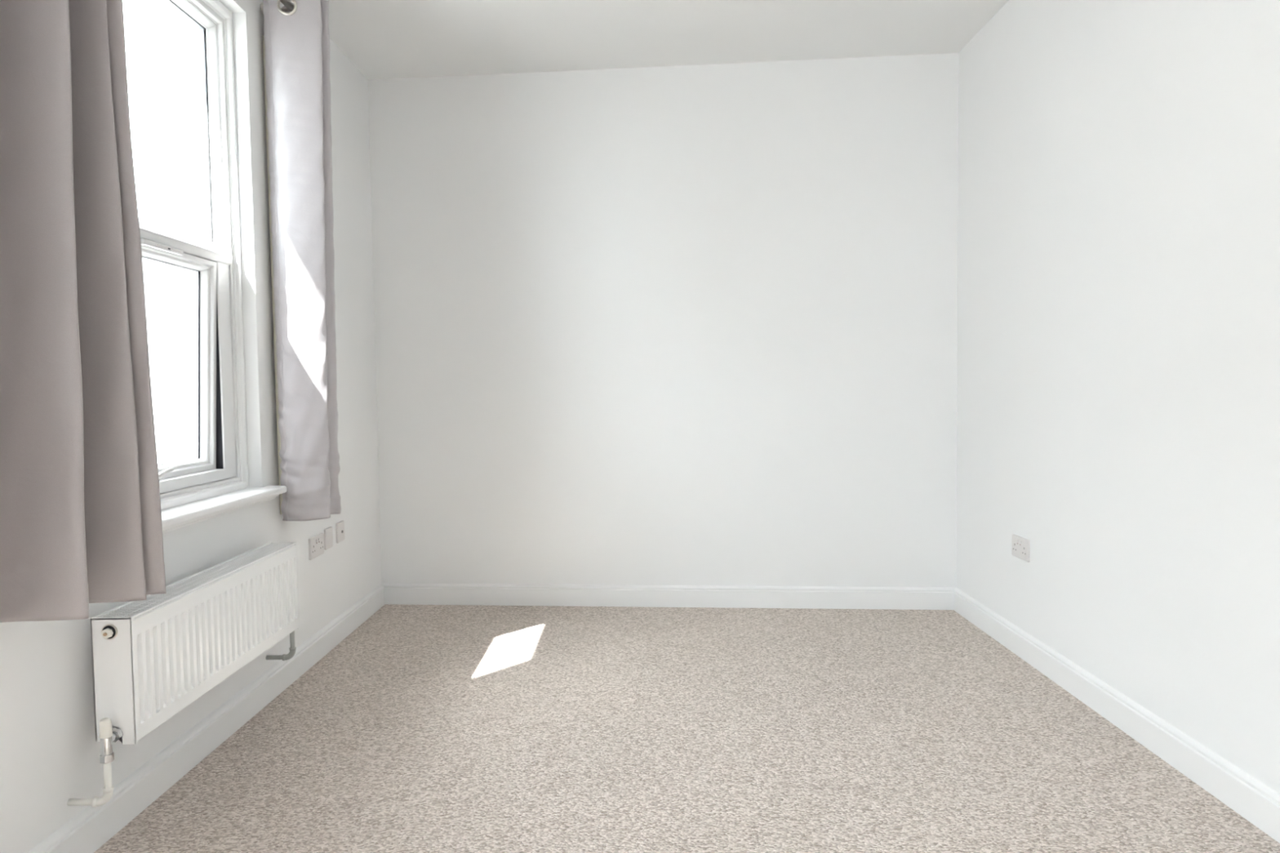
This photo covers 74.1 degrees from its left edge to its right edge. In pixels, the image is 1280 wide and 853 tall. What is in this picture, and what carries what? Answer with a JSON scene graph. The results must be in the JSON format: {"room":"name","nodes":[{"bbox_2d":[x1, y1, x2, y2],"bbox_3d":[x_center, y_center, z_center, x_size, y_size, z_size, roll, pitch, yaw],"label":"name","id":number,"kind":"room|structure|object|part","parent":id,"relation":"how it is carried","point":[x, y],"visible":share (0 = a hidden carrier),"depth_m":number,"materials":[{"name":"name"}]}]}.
{"room":"empty bedroom","nodes":[
{"label":"empty bedroom","id":0,"kind":"room"},
{"bbox_2d":[0,0,382,852],"bbox_3d":[-1.447,-0.266,1.372,0.249,2.600,5.764,-1,3,0],"label":"wall","id":1,"kind":"structure","parent":0,"point":[50,750],"depth_m":2.91,"materials":[{"name":"paint"}]},
{"bbox_2d":[66,542,299,807],"bbox_3d":[-1.244,0.633,2.444,0.138,0.427,1.052,-1,3,0],"label":"radiator","id":2,"kind":"object","parent":1,"relation":"attached to","point":[153,657],"visible":1,"depth_m":2.20,"materials":[{"name":"white metal"}]},
{"bbox_3d":[-1.224,0.593,1.977,0.093,0.298,0.012,-1,3,0],"label":"panel","id":3,"kind":"part","parent":2,"relation":"part of","materials":[{"name":"white metal"}]},
{"bbox_2d":[99,543,294,618],"bbox_3d":[-1.226,0.427,2.438,0.082,0.006,0.941,-1,3,0],"label":"grille","id":4,"kind":"object","parent":2,"relation":"attached to","point":[179,593],"depth_m":2.33,"materials":[{"name":"white metal"}]},
{"bbox_3d":[-1.184,0.571,2.446,0.016,0.289,0.946,-1,3,0],"label":"panel","id":5,"kind":"part","parent":2,"relation":"part of","materials":[{"name":"white metal"}]},
{"bbox_2d":[27,582,384,852],"bbox_3d":[-1.297,0.980,1.420,0.018,0.104,5.742,-1,3,0],"label":"baseboard","id":6,"kind":"structure","parent":1,"relation":"attached to","point":[90,829],"depth_m":2.45,"materials":[{"name":"white wood"}]},
{"bbox_2d":[138,0,286,533],"bbox_3d":[-1.380,-0.550,2.469,0.238,1.661,0.993,-1,3,0],"label":"window","id":7,"kind":"structure","parent":1,"relation":"in","point":[193,285],"depth_m":2.78,"materials":[{"name":"white plastic"}]},
{"bbox_3d":[-1.399,0.139,2.475,0.031,0.028,0.120,-1,3,0],"label":"sash handle","id":8,"kind":"part","parent":7,"relation":"part of","materials":[{"name":"white plastic"}]},
{"bbox_3d":[-1.447,-0.185,2.492,0.028,0.620,0.577,-1,3,0],"label":"pane","id":9,"kind":"part","parent":7,"relation":"part of","materials":[{"name":"clear glass"}]},
{"bbox_3d":[-1.435,-0.184,2.492,0.086,0.682,0.643,-1,3,0],"label":"sash frame","id":10,"kind":"part","parent":7,"relation":"part of","materials":[{"name":"white plastic"}]},
{"bbox_3d":[-1.425,-0.172,2.492,0.071,0.726,0.800,-1,3,0],"label":"frame","id":11,"kind":"part","parent":7,"relation":"part of","materials":[{"name":"white plastic"}]},
{"bbox_3d":[-1.427,-0.566,2.474,0.078,1.564,0.829,-1,3,0],"label":"frame","id":12,"kind":"part","parent":7,"relation":"part of","materials":[{"name":"white plastic"}]},
{"bbox_3d":[-1.291,0.268,2.514,0.044,0.020,0.935,-1,3,0],"label":"sill moulding","id":13,"kind":"part","parent":7,"relation":"part of","materials":[{"name":"white"}]},
{"bbox_3d":[-1.315,0.244,2.507,0.127,0.029,0.993,-1,3,0],"label":"sill","id":14,"kind":"part","parent":7,"relation":"part of","materials":[{"name":"white"}]},
{"bbox_2d":[260,0,293,15],"bbox_3d":[-1.275,-1.429,1.971,0.124,0.044,2.156,-1,3,0],"label":"pole","id":15,"kind":"object","parent":1,"relation":"attached to","point":[289,6],"visible":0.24,"depth_m":2.97,"materials":[{"name":"silver metal"}]},
{"bbox_2d":[0,0,166,622],"bbox_3d":[-1.219,-0.525,1.443,0.205,1.845,0.875,0,3,9],"label":"curtain","id":16,"kind":"object","parent":15,"relation":"hanging from","point":[81,525],"visible":1,"depth_m":1.64,"materials":[{"name":"beige fabric"}]},
{"bbox_2d":[262,0,341,520],"bbox_3d":[-1.212,-0.595,3.087,0.213,1.862,0.206,-1,3,0],"label":"curtain","id":17,"kind":"object","parent":15,"relation":"hanging from","point":[296,42],"visible":1,"depth_m":3.01,"materials":[{"name":"grey fabric"}]},
{"bbox_2d":[308,532,324,559],"bbox_3d":[-1.303,0.482,3.422,0.013,0.086,0.142,-1,3,0],"label":"double socket","id":18,"kind":"object","parent":1,"relation":"attached to","point":[316,543],"visible":1,"depth_m":3.41,"materials":[{"name":"white plastic"}]},
{"bbox_2d":[324,526,333,550],"bbox_3d":[-1.305,0.468,3.554,0.010,0.086,0.078,-1,3,0],"label":"plate","id":19,"kind":"object","parent":1,"relation":"attached to","point":[328,532],"visible":1,"depth_m":3.54,"materials":[{"name":"white plastic"}]},
{"bbox_2d":[335,520,344,542],"bbox_3d":[-1.304,0.459,3.694,0.012,0.086,0.083,-1,3,0],"label":"outlet","id":20,"kind":"object","parent":1,"relation":"attached to","point":[340,526],"visible":1,"depth_m":3.68,"materials":[{"name":"white plastic"}]},
{"bbox_2d":[368,53,958,587],"bbox_3d":[0.010,-0.418,4.172,3.183,2.600,0.120,-1,3,5],"label":"wall","id":21,"kind":"structure","parent":0,"point":[684,325],"depth_m":4.10,"materials":[{"name":"paint"}]},
{"bbox_2d":[382,582,955,609],"bbox_3d":[0.100,0.831,4.156,2.821,0.104,0.018,-1,3,5],"label":"baseboard","id":22,"kind":"structure","parent":21,"relation":"attached to","point":[397,593],"depth_m":4.14,"materials":[{"name":"white"}]},
{"bbox_2d":[322,0,1008,79],"bbox_3d":[-0.010,-1.633,1.316,3.161,0.100,5.984,-1,3,0],"label":"ceiling","id":23,"kind":"structure","parent":0,"point":[384,39],"depth_m":3.64,"materials":[{"name":"white paint"}]},
{"bbox_2d":[93,604,1279,852],"bbox_3d":[0.025,1.053,1.444,3.161,0.080,5.984,-1,3,0],"label":"floor","id":24,"kind":"structure","parent":0,"point":[426,728],"depth_m":2.50,"materials":[{"name":"carpet"}]},
{"bbox_2d":[955,0,1279,793],"bbox_3d":[1.538,-0.298,1.235,0.100,2.600,5.498,-1,3,0],"label":"wall","id":25,"kind":"structure","parent":0,"point":[1118,377],"depth_m":2.57,"materials":[{"name":"paint"}]},
{"bbox_2d":[1011,533,1030,562],"bbox_3d":[1.494,0.477,3.334,0.013,0.086,0.142,-1,3,0],"label":"double socket","id":26,"kind":"object","parent":25,"relation":"attached to","point":[1020,546],"visible":1,"depth_m":3.32,"materials":[{"name":"white plastic"}]},
{"bbox_2d":[953,587,1279,843],"bbox_3d":[1.495,0.949,1.295,0.018,0.104,5.498,-1,3,0],"label":"baseboard","id":27,"kind":"structure","parent":25,"relation":"attached to","point":[1253,800],"depth_m":2.51,"materials":[{"name":"white wood"}]}
]}

